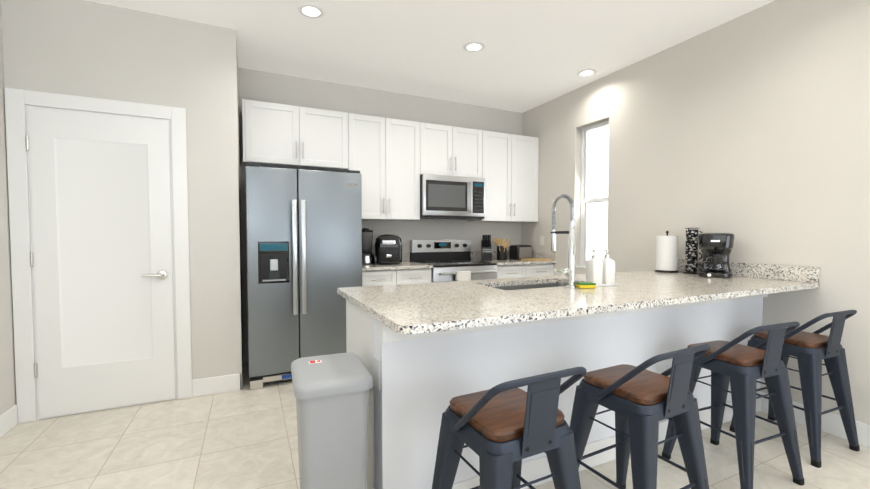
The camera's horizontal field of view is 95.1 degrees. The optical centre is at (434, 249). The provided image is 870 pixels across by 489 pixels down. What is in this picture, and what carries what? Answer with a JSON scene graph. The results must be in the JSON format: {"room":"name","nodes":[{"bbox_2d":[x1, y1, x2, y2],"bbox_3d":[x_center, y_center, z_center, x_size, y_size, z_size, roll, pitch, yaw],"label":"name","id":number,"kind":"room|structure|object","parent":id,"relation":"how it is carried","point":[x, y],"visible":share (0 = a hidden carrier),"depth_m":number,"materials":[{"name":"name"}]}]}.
{"room":"kitchen","nodes":[
{"label":"kitchen","id":0,"kind":"room"},
{"bbox_2d":[0,0,16,414],"bbox_3d":[-1.375,-0.155,-0.501,0.150,2.787,6.640,-1,2,-25],"label":"wall","id":1,"kind":"structure","parent":0,"point":[7,381],"depth_m":2.48,"materials":[{"name":"paint"}]},
{"bbox_2d":[0,405,17,437],"bbox_3d":[-1.293,1.172,-0.432,0.014,0.130,6.610,-1,2,-25],"label":"baseboard","id":2,"kind":"structure","parent":1,"relation":"attached to","point":[9,419],"depth_m":2.46,"materials":[{"name":"white"}]},
{"bbox_2d":[1,0,242,382],"bbox_3d":[-2.219,-0.278,2.850,1.465,2.787,0.150,-1,2,-25],"label":"wall","id":3,"kind":"structure","parent":0,"point":[84,48],"depth_m":2.93,"materials":[{"name":"paint"}]},
{"bbox_2d":[4,87,191,422],"bbox_3d":[-2.253,0.049,2.721,0.971,2.144,0.072,-1,2,-25],"label":"door","id":4,"kind":"structure","parent":3,"relation":"in","point":[98,218],"depth_m":2.72,"materials":[{"name":"white wood"}]},
{"bbox_2d":[192,373,241,396],"bbox_3d":[-1.674,1.044,3.063,0.338,0.130,0.014,-1,2,-25],"label":"baseboard","id":5,"kind":"structure","parent":3,"relation":"attached to","point":[226,383],"depth_m":3.05,"materials":[{"name":"white wood"}]},
{"bbox_2d":[236,41,242,380],"bbox_3d":[-1.784,-0.300,3.470,0.150,2.787,0.606,-1,2,-25],"label":"wall","id":6,"kind":"structure","parent":0,"point":[240,214],"depth_m":3.46,"materials":[{"name":"paint"}]},
{"bbox_2d":[238,68,522,361],"bbox_3d":[-0.391,-0.339,4.539,3.580,2.787,0.150,-1,2,-25],"label":"wall","id":7,"kind":"structure","parent":0,"point":[262,86],"depth_m":4.38,"materials":[{"name":"paint"}]},
{"bbox_2d":[242,99,349,171],"bbox_3d":[-1.327,-1.052,3.808,0.922,0.540,0.328,-1,2,-25],"label":"upper cabinet","id":8,"kind":"object","parent":7,"relation":"attached to","point":[275,135],"depth_m":3.65,"materials":[{"name":"white wood"}]},
{"bbox_2d":[338,113,425,220],"bbox_3d":[-0.568,-0.823,4.172,0.873,1.024,0.328,-1,2,-25],"label":"upper cabinet","id":9,"kind":"object","parent":7,"relation":"attached to","point":[391,160],"depth_m":4.04,"materials":[{"name":"white wood"}]},
{"bbox_2d":[426,123,485,178],"bbox_3d":[0.121,-1.074,4.485,0.764,0.544,0.328,-1,2,-25],"label":"upper cabinet","id":10,"kind":"object","parent":7,"relation":"attached to","point":[450,150],"depth_m":4.35,"materials":[{"name":"white wood"}]},
{"bbox_2d":[420,174,484,219],"bbox_3d":[0.147,-0.569,4.447,0.757,0.453,0.455,-1,2,-25],"label":"microwave","id":11,"kind":"object","parent":10,"relation":"attached to","point":[450,197],"visible":0.98,"depth_m":4.27,"materials":[{"name":"grey metal"}]},
{"bbox_2d":[468,131,538,222],"bbox_3d":[0.804,-0.846,4.814,0.863,1.024,0.328,-1,2,-25],"label":"upper cabinet","id":12,"kind":"object","parent":7,"relation":"attached to","point":[512,160],"depth_m":4.68,"materials":[{"name":"white wood"}]},
{"bbox_2d":[86,0,774,112],"bbox_3d":[0.614,-1.627,0.794,4.895,0.060,7.696,-1,2,-25],"label":"ceiling","id":13,"kind":"structure","parent":0,"point":[532,54],"depth_m":3.16,"materials":[{"name":"paint"}]},
{"bbox_2d":[298,3,324,17],"bbox_3d":[-0.865,-1.664,2.776,0.177,0.009,0.177,1,2,20],"label":"recessed light","id":14,"kind":"object","parent":13,"relation":"in","point":[310,10],"depth_m":2.76,"materials":[{"name":"white"}]},
{"bbox_2d":[463,41,484,51],"bbox_3d":[0.324,-1.683,3.305,0.177,0.009,0.177,-1,2,-25],"label":"recessed light","id":15,"kind":"object","parent":13,"relation":"in","point":[473,46],"depth_m":3.29,"materials":[{"name":"white"}]},
{"bbox_2d":[577,69,596,76],"bbox_3d":[1.462,-1.703,3.837,0.177,0.009,0.177,-1,2,-25],"label":"recessed light","id":16,"kind":"object","parent":13,"relation":"in","point":[585,72],"depth_m":3.82,"materials":[{"name":"white"}]},
{"bbox_2d":[0,361,869,488],"bbox_3d":[0.614,1.218,0.898,4.895,0.060,7.696,-1,2,-25],"label":"floor","id":17,"kind":"structure","parent":0,"point":[245,437],"depth_m":2.22,"materials":[{"name":"tile"}]},
{"bbox_2d":[245,163,361,389],"bbox_3d":[-1.196,0.203,3.596,0.905,1.772,0.850,-1,2,-25],"label":"refrigerator","id":18,"kind":"object","parent":17,"relation":"on","point":[304,243],"visible":0.83,"depth_m":3.22,"materials":[{"name":"grey metal"}]},
{"bbox_2d":[291,353,372,488],"bbox_3d":[-0.425,0.814,1.619,0.286,0.696,0.386,-1,2,-22],"label":"trash can","id":19,"kind":"object","parent":17,"relation":"on","point":[331,393],"visible":1,"depth_m":1.46,"materials":[{"name":"grey plastic"}]},
{"bbox_2d":[362,252,432,285],"bbox_3d":[-0.492,0.561,4.083,0.744,1.020,0.646,-1,2,-25],"label":"base cabinet","id":20,"kind":"object","parent":17,"relation":"on","point":[406,271],"visible":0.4,"depth_m":3.83,"materials":[{"name":"white wood"}]},
{"bbox_2d":[362,228,374,263],"bbox_3d":[-0.723,-0.033,4.078,0.178,0.366,0.212,2,3,45],"label":"blender","id":21,"kind":"object","parent":20,"relation":"on","point":[367,253],"visible":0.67,"depth_m":4.03,"materials":[{"name":"grey plastic"}]},
{"bbox_2d":[375,234,402,264],"bbox_3d":[-0.477,-0.004,4.100,0.280,0.306,0.385,0,2,-7],"label":"air fryer","id":22,"kind":"object","parent":20,"relation":"on","point":[388,249],"visible":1,"depth_m":3.98,"materials":[{"name":"black plastic"}]},
{"bbox_2d":[346,299,520,488],"bbox_3d":[-0.030,0.699,2.107,0.760,0.889,0.524,-1,2,-25],"label":"base cabinet","id":23,"kind":"object","parent":17,"relation":"on","point":[426,353],"depth_m":1.69,"materials":[{"name":"paint"}]},
{"bbox_2d":[337,271,819,334],"bbox_3d":[0.919,0.229,2.362,2.766,0.030,1.047,-1,2,-25],"label":"countertop","id":24,"kind":"structure","parent":23,"relation":"on","point":[417,308],"depth_m":1.94,"materials":[{"name":"beige stone"}]},
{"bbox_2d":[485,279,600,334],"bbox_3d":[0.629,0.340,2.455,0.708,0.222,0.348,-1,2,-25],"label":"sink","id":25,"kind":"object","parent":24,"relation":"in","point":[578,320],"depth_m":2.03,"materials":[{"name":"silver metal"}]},
{"bbox_2d":[550,193,576,287],"bbox_3d":[0.685,-0.053,2.270,0.206,0.539,0.204,-1,2,-29],"label":"faucet","id":26,"kind":"object","parent":24,"relation":"on","point":[570,271],"visible":1,"depth_m":2.25,"materials":[{"name":"silver metal"}]},
{"bbox_2d":[576,282,595,288],"bbox_3d":[0.850,0.204,2.239,0.094,0.028,0.060,0,2,-5],"label":"sponge","id":27,"kind":"object","parent":24,"relation":"on","point":[584,285],"visible":0.98,"depth_m":2.21,"materials":[{"name":"yellow"}]},
{"bbox_2d":[586,249,618,286],"bbox_3d":[0.978,0.106,2.351,0.200,0.214,0.096,-1,2,-21],"label":"soap dispensers","id":28,"kind":"object","parent":24,"relation":"on","point":[600,273],"visible":0.9,"depth_m":2.33,"materials":[{"name":"white ceramic"}]},
{"bbox_2d":[655,231,677,272],"bbox_3d":[1.875,0.015,3.215,0.168,0.334,0.168,-1,2,-25],"label":"paper towel","id":29,"kind":"object","parent":24,"relation":"on","point":[666,253],"visible":1,"depth_m":3.15,"materials":[{"name":"white paper"}]},
{"bbox_2d":[683,228,702,273],"bbox_3d":[1.997,0.011,3.075,0.125,0.352,0.104,1,2,30],"label":"pod holder","id":30,"kind":"object","parent":24,"relation":"on","point":[691,252],"visible":0.92,"depth_m":3.05,"materials":[{"name":"black metal"}]},
{"bbox_2d":[698,233,734,277],"bbox_3d":[2.011,0.039,2.851,0.214,0.313,0.253,2,3,37],"label":"coffee maker","id":31,"kind":"object","parent":24,"relation":"on","point":[716,249],"visible":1,"depth_m":2.78,"materials":[{"name":"black glass"}]},
{"bbox_2d":[410,240,496,282],"bbox_3d":[0.206,0.480,4.360,0.754,1.163,0.712,-1,2,-25],"label":"range","id":32,"kind":"object","parent":17,"relation":"on","point":[449,260],"visible":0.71,"depth_m":4.44,"materials":[{"name":"grey metal"}]},
{"bbox_2d":[432,367,586,488],"bbox_3d":[0.240,0.767,1.377,0.437,0.806,0.437,-1,2,-27],"label":"stool","id":33,"kind":"object","parent":17,"relation":"on","point":[502,430],"visible":1,"depth_m":1.25,"materials":[{"name":"grey metal"}]},
{"bbox_2d":[471,250,555,278],"bbox_3d":[0.897,0.538,4.733,0.807,1.020,0.646,-1,2,-25],"label":"base cabinet","id":34,"kind":"object","parent":17,"relation":"on","point":[509,268],"visible":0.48,"depth_m":4.51,"materials":[{"name":"white wood"}]},
{"bbox_2d":[481,235,491,260],"bbox_3d":[0.606,-0.022,4.683,0.110,0.301,0.250,0,2,3],"label":"knife block","id":35,"kind":"object","parent":34,"relation":"on","point":[486,251],"visible":1,"depth_m":4.61,"materials":[{"name":"black plastic"}]},
{"bbox_2d":[493,238,509,259],"bbox_3d":[0.793,-0.003,4.740,0.202,0.259,0.213,-1,2,-25],"label":"utensil crock","id":36,"kind":"object","parent":34,"relation":"on","point":[501,252],"visible":1,"depth_m":4.69,"materials":[{"name":"black plastic"}]},
{"bbox_2d":[509,245,531,259],"bbox_3d":[1.062,0.033,4.891,0.278,0.175,0.167,-1,2,-33],"label":"toaster","id":37,"kind":"object","parent":34,"relation":"on","point":[517,252],"visible":0.92,"depth_m":4.81,"materials":[{"name":"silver plastic"}]},
{"bbox_2d":[521,258,551,260],"bbox_3d":[1.187,0.120,4.665,0.230,0.018,0.280,-1,2,-28],"label":"cutting board","id":38,"kind":"object","parent":34,"relation":"on","point":[535,259],"visible":0.96,"depth_m":4.58,"materials":[{"name":"brown wood"}]},
{"bbox_2d":[521,323,604,458],"bbox_3d":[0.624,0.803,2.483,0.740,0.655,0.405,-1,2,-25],"label":"base cabinet","id":39,"kind":"object","parent":17,"relation":"on","point":[542,352],"depth_m":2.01,"materials":[{"name":"paint"}]},
{"bbox_2d":[569,344,710,488],"bbox_3d":[0.816,0.758,1.635,0.437,0.806,0.437,-1,2,-28],"label":"stool","id":40,"kind":"object","parent":17,"relation":"on","point":[640,400],"visible":0.96,"depth_m":1.53,"materials":[{"name":"grey metal"}]},
{"bbox_2d":[601,303,704,442],"bbox_3d":[1.325,0.676,2.741,0.753,0.889,0.524,-1,2,-25],"label":"base cabinet","id":41,"kind":"object","parent":17,"relation":"on","point":[633,338],"depth_m":2.27,"materials":[{"name":"paint"}]},
{"bbox_2d":[701,295,748,418],"bbox_3d":[1.832,0.667,2.979,0.603,0.889,0.524,-1,2,-25],"label":"base cabinet","id":42,"kind":"object","parent":17,"relation":"on","point":[724,318],"depth_m":2.55,"materials":[{"name":"paint"}]},
{"bbox_2d":[662,321,803,488],"bbox_3d":[1.526,0.743,2.051,0.437,0.806,0.437,-1,2,-22],"label":"stool","id":43,"kind":"object","parent":17,"relation":"on","point":[741,368],"visible":0.96,"depth_m":1.93,"materials":[{"name":"grey metal"}]},
{"bbox_2d":[729,310,859,467],"bbox_3d":[2.120,0.732,2.351,0.437,0.806,0.437,-1,2,-23],"label":"stool","id":44,"kind":"object","parent":17,"relation":"on","point":[809,351],"visible":0.75,"depth_m":2.19,"materials":[{"name":"grey metal"}]},
{"bbox_2d":[522,0,869,424],"bbox_3d":[2.762,-0.241,1.851,0.150,2.787,7.396,-1,2,-25],"label":"wall","id":45,"kind":"structure","parent":0,"point":[750,130],"depth_m":2.79,"materials":[{"name":"paint"}]},
{"bbox_2d":[540,236,543,245],"bbox_3d":[1.292,-0.103,4.808,0.007,0.115,0.075,-1,2,-25],"label":"outlet","id":46,"kind":"object","parent":45,"relation":"attached to","point":[541,240],"visible":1,"depth_m":4.80,"materials":[{"name":"white plastic"}]},
{"bbox_2d":[575,120,608,268],"bbox_3d":[1.674,-0.550,4.150,0.133,1.512,0.436,-1,2,-25],"label":"window","id":47,"kind":"structure","parent":45,"relation":"in","point":[594,180],"depth_m":4.21,"materials":[{"name":"white glass"}]},
{"bbox_2d":[677,259,819,282],"bbox_3d":[2.163,0.143,2.941,0.020,0.100,1.047,-1,2,-25],"label":"backsplash","id":48,"kind":"structure","parent":45,"relation":"attached to","point":[754,270],"depth_m":2.68,"materials":[{"name":"beige stone"}]},
{"bbox_2d":[762,392,869,447],"bbox_3d":[3.262,1.132,0.639,0.014,0.130,4.685,-1,2,-25],"label":"baseboard","id":49,"kind":"structure","parent":45,"relation":"attached to","point":[831,423],"depth_m":2.42,"materials":[{"name":"white"}]}
]}

